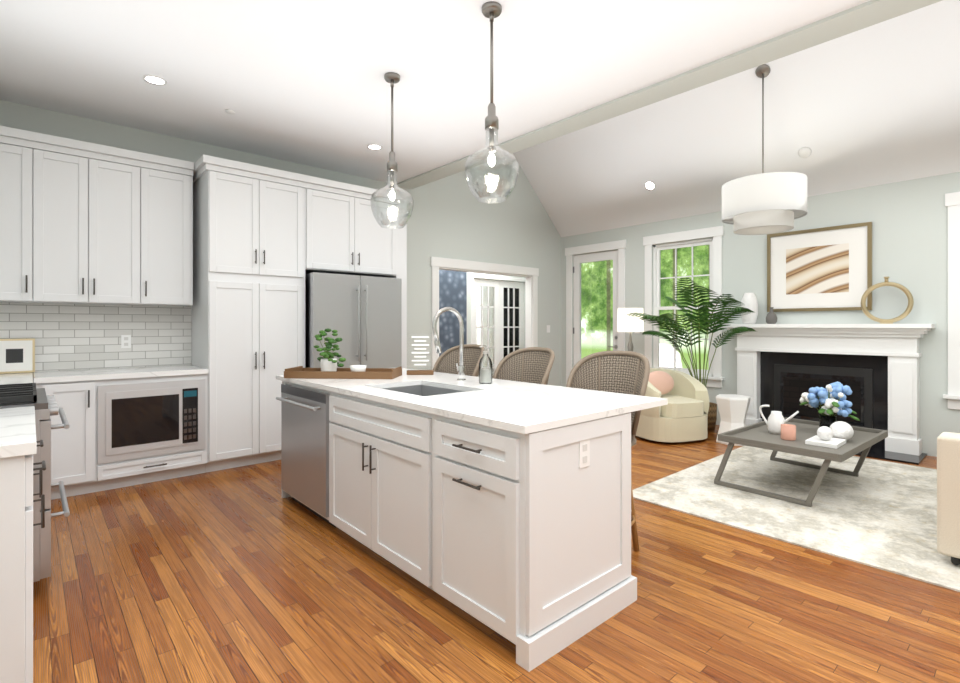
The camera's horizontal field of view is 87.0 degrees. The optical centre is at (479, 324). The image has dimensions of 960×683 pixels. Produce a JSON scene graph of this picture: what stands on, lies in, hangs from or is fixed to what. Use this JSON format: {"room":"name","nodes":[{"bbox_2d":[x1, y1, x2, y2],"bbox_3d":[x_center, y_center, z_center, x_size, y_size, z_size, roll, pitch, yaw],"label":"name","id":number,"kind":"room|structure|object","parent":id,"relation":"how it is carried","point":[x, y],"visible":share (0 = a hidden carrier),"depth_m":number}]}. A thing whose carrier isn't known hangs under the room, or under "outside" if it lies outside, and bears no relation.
{"room":"kitchen","nodes":[
{"label":"kitchen","id":0,"kind":"room"},
{"bbox_2d":[0,100,560,385],"bbox_3d":[-1.388,-0.957,6.113,7.490,4.500,0.120,0,0,-42],"label":"wall","id":1,"kind":"structure","parent":0,"point":[452,217],"depth_m":6.79},
{"bbox_2d":[0,134,47,302],"bbox_3d":[-3.595,-0.782,3.847,0.412,1.211,0.328,0,0,-42],"label":"upper cabinet","id":2,"kind":"object","parent":1,"relation":"attached to","point":[23,161],"depth_m":3.79},
{"bbox_2d":[0,302,190,371],"bbox_3d":[-3.398,0.101,4.235,1.746,0.553,0.013,0,0,-42],"label":"backsplash","id":3,"kind":"structure","parent":1,"relation":"attached to","point":[79,336],"depth_m":4.35},
{"bbox_2d":[44,142,151,305],"bbox_3d":[-3.232,-0.782,4.170,0.804,1.211,0.328,0,0,-42],"label":"upper cabinet","id":4,"kind":"object","parent":1,"relation":"attached to","point":[82,222],"depth_m":4.09},
{"bbox_2d":[152,162,192,305],"bbox_3d":[-2.852,-0.782,4.509,0.458,1.211,0.328,0,0,-42],"label":"upper cabinet","id":5,"kind":"object","parent":1,"relation":"attached to","point":[172,186],"depth_m":4.44},
{"bbox_2d":[308,182,399,277],"bbox_3d":[-1.512,-0.968,5.507,1.036,0.840,0.618,0,0,-42],"label":"upper cabinet","id":6,"kind":"object","parent":1,"relation":"attached to","point":[345,237],"depth_m":5.24},
{"bbox_2d":[430,257,538,369],"bbox_3d":[0.091,0.196,7.428,2.110,2.195,0.176,0,0,-42],"label":"trim","id":7,"kind":"structure","parent":1,"relation":"attached to","point":[437,263],"depth_m":7.47},
{"bbox_2d":[394,0,942,188],"bbox_3d":[1.993,-1.947,3.064,0.250,0.420,8.930,0,0,-42],"label":"ceiling beam","id":8,"kind":"structure","parent":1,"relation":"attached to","point":[854,19],"depth_m":3.48},
{"bbox_2d":[0,0,869,182],"bbox_3d":[0.405,-1.817,1.651,4.000,0.120,8.930,0,0,-42],"label":"ceiling","id":9,"kind":"structure","parent":0,"point":[303,82],"depth_m":3.39},
{"bbox_2d":[143,75,166,85],"bbox_3d":[-2.330,-1.754,3.628,0.150,0.006,0.150,0,0,-42],"label":"recessed light","id":10,"kind":"object","parent":9,"relation":"in","point":[156,80],"visible":1,"depth_m":3.62},
{"bbox_2d":[225,109,235,113],"bbox_3d":[-2.052,-1.751,4.157,0.080,0.012,0.080,0,0,-42],"label":"ceiling sensor","id":11,"kind":"object","parent":9,"relation":"attached to","point":[229,111],"visible":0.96,"depth_m":4.14},
{"bbox_2d":[367,144,381,149],"bbox_3d":[-1.040,-1.754,4.991,0.150,0.006,0.150,0,0,-42],"label":"recessed light","id":12,"kind":"object","parent":9,"relation":"in","point":[374,147],"visible":1,"depth_m":4.99},
{"bbox_2d":[371,72,413,228],"bbox_3d":[-0.620,-1.224,3.571,0.300,1.064,0.300,0,0,-42],"label":"pendant light","id":13,"kind":"object","parent":9,"relation":"hanging from","point":[392,78],"visible":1,"depth_m":3.55},
{"bbox_2d":[465,1,518,202],"bbox_3d":[0.065,-1.224,2.801,0.300,1.064,0.300,0,0,-42],"label":"pendant light","id":14,"kind":"object","parent":9,"relation":"hanging from","point":[491,10],"visible":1,"depth_m":2.78},
{"bbox_2d":[33,425,959,682],"bbox_3d":[1.619,1.333,2.731,7.490,0.080,9.170,0,0,-42],"label":"floor","id":15,"kind":"structure","parent":0,"point":[246,574],"depth_m":2.31},
{"bbox_2d":[0,441,39,682],"bbox_3d":[-1.859,0.856,1.646,0.606,0.876,0.531,0,0,-42],"label":"base cabinet","id":16,"kind":"object","parent":15,"relation":"on","point":[16,474],"depth_m":1.62},
{"bbox_2d":[0,406,35,459],"bbox_3d":[-1.988,0.398,1.797,0.614,0.040,0.968,0,0,-42],"label":"countertop","id":17,"kind":"structure","parent":16,"relation":"on","point":[17,425],"depth_m":1.78},
{"bbox_2d":[0,383,69,581],"bbox_3d":[-2.504,0.812,2.497,0.716,0.962,0.752,0,0,-42],"label":"range","id":18,"kind":"object","parent":15,"relation":"on","point":[25,395],"visible":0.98,"depth_m":2.40},
{"bbox_2d":[33,365,208,499],"bbox_3d":[-2.954,0.836,4.200,1.128,0.915,0.654,0,0,-42],"label":"base cabinet","id":19,"kind":"object","parent":15,"relation":"on","point":[132,426],"visible":0.98,"depth_m":3.98},
{"bbox_2d":[0,372,31,384],"bbox_3d":[-3.319,0.398,3.293,0.614,0.040,1.508,0,0,-42],"label":"countertop","id":20,"kind":"structure","parent":19,"relation":"on","point":[11,378],"depth_m":3.58},
{"bbox_2d":[0,338,34,373],"bbox_3d":[-3.645,0.242,3.962,0.240,0.269,0.050,0,0,-42],"label":"print","id":21,"kind":"object","parent":20,"relation":"on","point":[17,355],"visible":1,"depth_m":3.97},
{"bbox_2d":[192,162,307,472],"bbox_3d":[-2.221,-0.047,4.876,0.862,2.680,0.618,0,0,-42],"label":"tall cabinet","id":22,"kind":"object","parent":15,"relation":"on","point":[266,240],"depth_m":4.60},
{"bbox_2d":[305,272,401,367],"bbox_3d":[-1.441,0.393,5.427,1.000,1.800,0.776,0,0,-42],"label":"fridge","id":23,"kind":"object","parent":15,"relation":"on","point":[362,315],"visible":0.54,"depth_m":5.14},
{"bbox_2d":[433,344,484,376],"bbox_3d":[-0.228,0.726,3.977,0.519,1.136,0.517,0,0,-42],"label":"bar stool","id":24,"kind":"object","parent":15,"relation":"on","point":[447,360],"visible":0.25,"depth_m":4.18},
{"bbox_2d":[276,379,643,671],"bbox_3d":[-0.405,0.851,3.056,0.815,0.885,2.533,0,0,-42],"label":"kitchen island","id":25,"kind":"object","parent":15,"relation":"on","point":[501,507],"depth_m":2.23},
{"bbox_2d":[276,367,667,430],"bbox_3d":[-0.285,0.393,3.198,1.065,0.030,2.560,0,0,-42],"label":"island countertop","id":26,"kind":"structure","parent":25,"relation":"on","point":[522,406],"depth_m":2.57},
{"bbox_2d":[284,328,401,378],"bbox_3d":[-0.988,0.200,3.699,0.780,0.353,0.300,0,0,4],"label":"tray","id":27,"kind":"object","parent":26,"relation":"on","point":[328,369],"visible":1,"depth_m":3.64},
{"bbox_2d":[407,332,433,374],"bbox_3d":[-0.455,0.217,3.852,0.200,0.320,0.056,0,0,-2],"label":"sign","id":28,"kind":"object","parent":26,"relation":"on","point":[420,372],"visible":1,"depth_m":3.85},
{"bbox_2d":[432,307,467,378],"bbox_3d":[-0.222,0.129,3.384,0.274,0.499,0.110,0,0,-42],"label":"faucet","id":29,"kind":"object","parent":26,"relation":"on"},
{"bbox_2d":[479,345,491,383],"bbox_3d":[0.034,0.253,3.282,0.094,0.249,0.087,0,0,-42],"label":"soap dispenser","id":30,"kind":"object","parent":26,"relation":"on","point":[485,376],"visible":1,"depth_m":3.26},
{"bbox_2d":[493,347,554,384],"bbox_3d":[0.243,0.726,3.449,0.519,1.136,0.517,0,0,-42],"label":"bar stool","id":31,"kind":"object","parent":15,"relation":"on","point":[531,364],"visible":0.25,"depth_m":3.65},
{"bbox_2d":[566,351,649,551],"bbox_3d":[0.701,0.726,2.934,0.519,1.136,0.516,0,0,-42],"label":"bar stool","id":32,"kind":"object","parent":15,"relation":"on","point":[625,372],"visible":0.46,"depth_m":3.10},
{"bbox_2d":[635,368,708,441],"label":"chair","id":33,"kind":"object","parent":15,"relation":"on","point":[682,416],"visible":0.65,"depth_m":5.53},
{"bbox_2d":[648,371,673,394],"bbox_3d":[2.111,0.680,5.963,0.393,0.276,0.200,0,0,-42],"label":"pillow","id":34,"kind":"object","parent":33,"relation":"on","point":[662,382],"visible":0.75,"depth_m":5.92},
{"bbox_2d":[624,278,755,432],"bbox_3d":[2.422,0.376,5.971,1.169,1.834,1.349,0,0,-42],"label":"palm plant","id":35,"kind":"object","parent":15,"relation":"on","point":[717,317],"visible":0.96,"depth_m":5.99},
{"bbox_2d":[716,394,750,445],"bbox_3d":[2.775,1.036,5.547,0.360,0.512,0.350,0,0,-42],"label":"garden stool","id":36,"kind":"object","parent":15,"relation":"on","point":[733,409],"visible":0.71,"depth_m":5.44},
{"bbox_2d":[633,446,959,591],"bbox_3d":[3.322,1.287,3.322,2.660,0.010,3.750,0,0,-42],"label":"rug","id":37,"kind":"object","parent":15,"relation":"on","point":[879,514],"visible":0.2,"depth_m":3.59},
{"bbox_2d":[714,417,887,506],"bbox_3d":[2.608,1.074,4.110,1.248,0.412,0.917,0,0,-42],"label":"coffee table","id":38,"kind":"object","parent":37,"relation":"on","point":[759,435],"visible":0.77,"depth_m":3.95},
{"bbox_2d":[759,405,798,434],"bbox_3d":[2.466,0.782,4.180,0.130,0.229,0.299,0,0,-42],"label":"watering can","id":39,"kind":"object","parent":38,"relation":"on","point":[776,419],"visible":0.94,"depth_m":4.15},
{"bbox_2d":[781,424,795,440],"bbox_3d":[2.421,0.842,3.974,0.104,0.110,0.104,0,0,-42],"label":"candle jar","id":40,"kind":"object","parent":38,"relation":"on","point":[788,431],"visible":1,"depth_m":3.93},
{"bbox_2d":[805,426,845,448],"bbox_3d":[2.611,0.830,3.821,0.260,0.134,0.200,0,0,-42],"label":"book","id":41,"kind":"object","parent":38,"relation":"on","point":[823,437],"visible":1,"depth_m":3.77},
{"bbox_2d":[800,382,859,427],"bbox_3d":[2.895,0.686,4.200,0.382,0.421,0.430,0,0,-42],"label":"flower arrangement","id":42,"kind":"object","parent":38,"relation":"on","point":[815,397],"visible":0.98,"depth_m":4.13},
{"bbox_2d":[829,421,853,439],"bbox_3d":[2.801,0.822,3.923,0.156,0.148,0.154,0,0,-42],"label":"decorative orb","id":43,"kind":"object","parent":38,"relation":"on","point":[841,430],"visible":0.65,"depth_m":3.87},
{"bbox_2d":[937,432,959,564],"bbox_3d":[3.627,0.837,3.085,2.280,0.888,1.030,0,0,-42],"label":"sofa","id":44,"kind":"object","parent":37,"relation":"on","point":[948,493],"visible":1,"depth_m":2.67},
{"bbox_2d":[723,324,935,464],"bbox_3d":[3.640,0.640,5.519,0.520,1.305,1.930,0,0,-42],"label":"fireplace","id":45,"kind":"object","parent":15,"relation":"on","point":[782,368],"visible":0.62,"depth_m":5.42},
{"bbox_2d":[741,293,757,323],"bbox_3d":[3.247,-0.201,6.100,0.190,0.375,0.190,0,0,-42],"label":"vase","id":46,"kind":"object","parent":45,"relation":"on","point":[749,301],"visible":0.9,"depth_m":6.03},
{"bbox_2d":[766,307,776,323],"bbox_3d":[3.414,-0.111,5.927,0.120,0.195,0.120,0,0,-42],"label":"bottle vase","id":47,"kind":"object","parent":45,"relation":"on","point":[771,317],"visible":1,"depth_m":5.89},
{"bbox_2d":[861,277,913,323],"bbox_3d":[4.141,-0.252,5.155,0.422,0.477,0.070,0,0,40],"label":"ring","id":48,"kind":"object","parent":45,"relation":"on","point":[905,290],"visible":1,"depth_m":5.13},
{"bbox_2d":[467,272,525,367],"bbox_3d":[-1.051,-0.082,8.668,3.590,2.750,3.250,0,0,-42],"label":"door frame","id":49,"kind":"structure","parent":0,"point":[469,309],"depth_m":9.04},
{"bbox_2d":[439,270,466,356],"bbox_3d":[-0.934,-0.007,7.464,1.925,2.600,0.003,0,0,-42],"label":"wall","id":50,"kind":"structure","parent":49,"relation":"attached to","point":[452,289],"depth_m":7.90},
{"bbox_2d":[471,274,525,377],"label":"doors","id":51,"kind":"structure","parent":49,"relation":"in","point":[507,306],"depth_m":8.63},
{"bbox_2d":[617,308,643,350],"bbox_3d":[2.029,0.533,6.823,0.350,1.520,0.350,0,0,-42],"label":"floor lamp","id":52,"kind":"object","parent":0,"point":[629,324],"visible":0.54,"depth_m":6.69},
{"bbox_2d":[513,0,959,236],"bbox_3d":[3.252,-2.227,4.184,3.120,1.760,8.930,0,0,-42],"label":"ceiling","id":53,"kind":"structure","parent":0,"point":[875,104],"depth_m":5.41},
{"bbox_2d":[644,181,655,190],"bbox_3d":[2.288,-1.875,6.813,0.110,0.110,0.150,0,0,-42],"label":"recessed light","id":54,"kind":"object","parent":53,"relation":"in","point":[650,185],"visible":1,"depth_m":6.81},
{"bbox_2d":[722,64,806,234],"bbox_3d":[2.865,-1.789,5.123,0.756,1.663,0.756,0,0,-42],"label":"drum pendant light","id":55,"kind":"object","parent":53,"relation":"hanging from","point":[762,203],"visible":0.98,"depth_m":4.87},
{"bbox_2d":[798,147,811,157],"bbox_3d":[3.502,-1.861,5.457,0.100,0.100,0.124,0,0,-42],"label":"smoke detector","id":56,"kind":"object","parent":53,"relation":"attached to","point":[804,152],"visible":1,"depth_m":5.44},
{"bbox_2d":[561,172,959,456],"bbox_3d":[4.372,-0.212,5.180,0.120,3.010,8.930,0,0,-42],"label":"wall","id":57,"kind":"structure","parent":0,"point":[908,219],"depth_m":5.31},
{"bbox_2d":[573,250,617,365],"bbox_3d":[1.822,0.070,7.993,0.103,2.425,0.873,0,0,-42],"label":"glazed door","id":58,"kind":"structure","parent":57,"relation":"in","point":[595,258],"depth_m":8.11},
{"bbox_2d":[565,240,625,384],"bbox_3d":[1.795,0.011,7.967,0.028,2.565,1.140,0,0,-42],"label":"trim","id":59,"kind":"structure","parent":57,"relation":"attached to","point":[620,245],"depth_m":8.07},
{"bbox_2d":[653,237,712,375],"bbox_3d":[2.797,-0.237,6.951,0.060,1.820,0.870,0,0,-42],"label":"window","id":60,"kind":"structure","parent":57,"relation":"in","point":[657,278],"depth_m":7.04},
{"bbox_2d":[643,226,724,387],"bbox_3d":[2.727,-0.232,6.888,0.070,2.080,1.150,0,0,-42],"label":"trim","id":61,"kind":"structure","parent":57,"relation":"attached to","point":[717,232],"depth_m":6.67},
{"bbox_2d":[767,222,871,311],"bbox_3d":[3.795,-0.622,5.710,0.035,0.930,1.010,0,0,-42],"label":"framed art","id":62,"kind":"object","parent":57,"relation":"attached to","point":[824,269],"visible":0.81,"depth_m":5.68},
{"bbox_2d":[943,192,959,409],"bbox_3d":[4.880,-0.232,4.467,0.070,2.080,1.170,0,0,-42],"label":"trim","id":63,"kind":"structure","parent":57,"relation":"attached to","point":[952,204],"depth_m":4.86},
{"label":"outside","id":64,"kind":"structure","parent":0,"visible":0},
{"bbox_2d":[581,245,709,369],"bbox_3d":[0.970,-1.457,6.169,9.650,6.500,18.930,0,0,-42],"label":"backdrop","id":65,"kind":"structure","parent":64,"point":[666,270],"depth_m":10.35},
{"bbox_2d":[660,343,681,367],"bbox_3d":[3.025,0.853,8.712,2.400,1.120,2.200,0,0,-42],"label":"outdoor grill","id":66,"kind":"object","parent":65,"relation":"on","point":[664,351],"depth_m":8.48}
]}

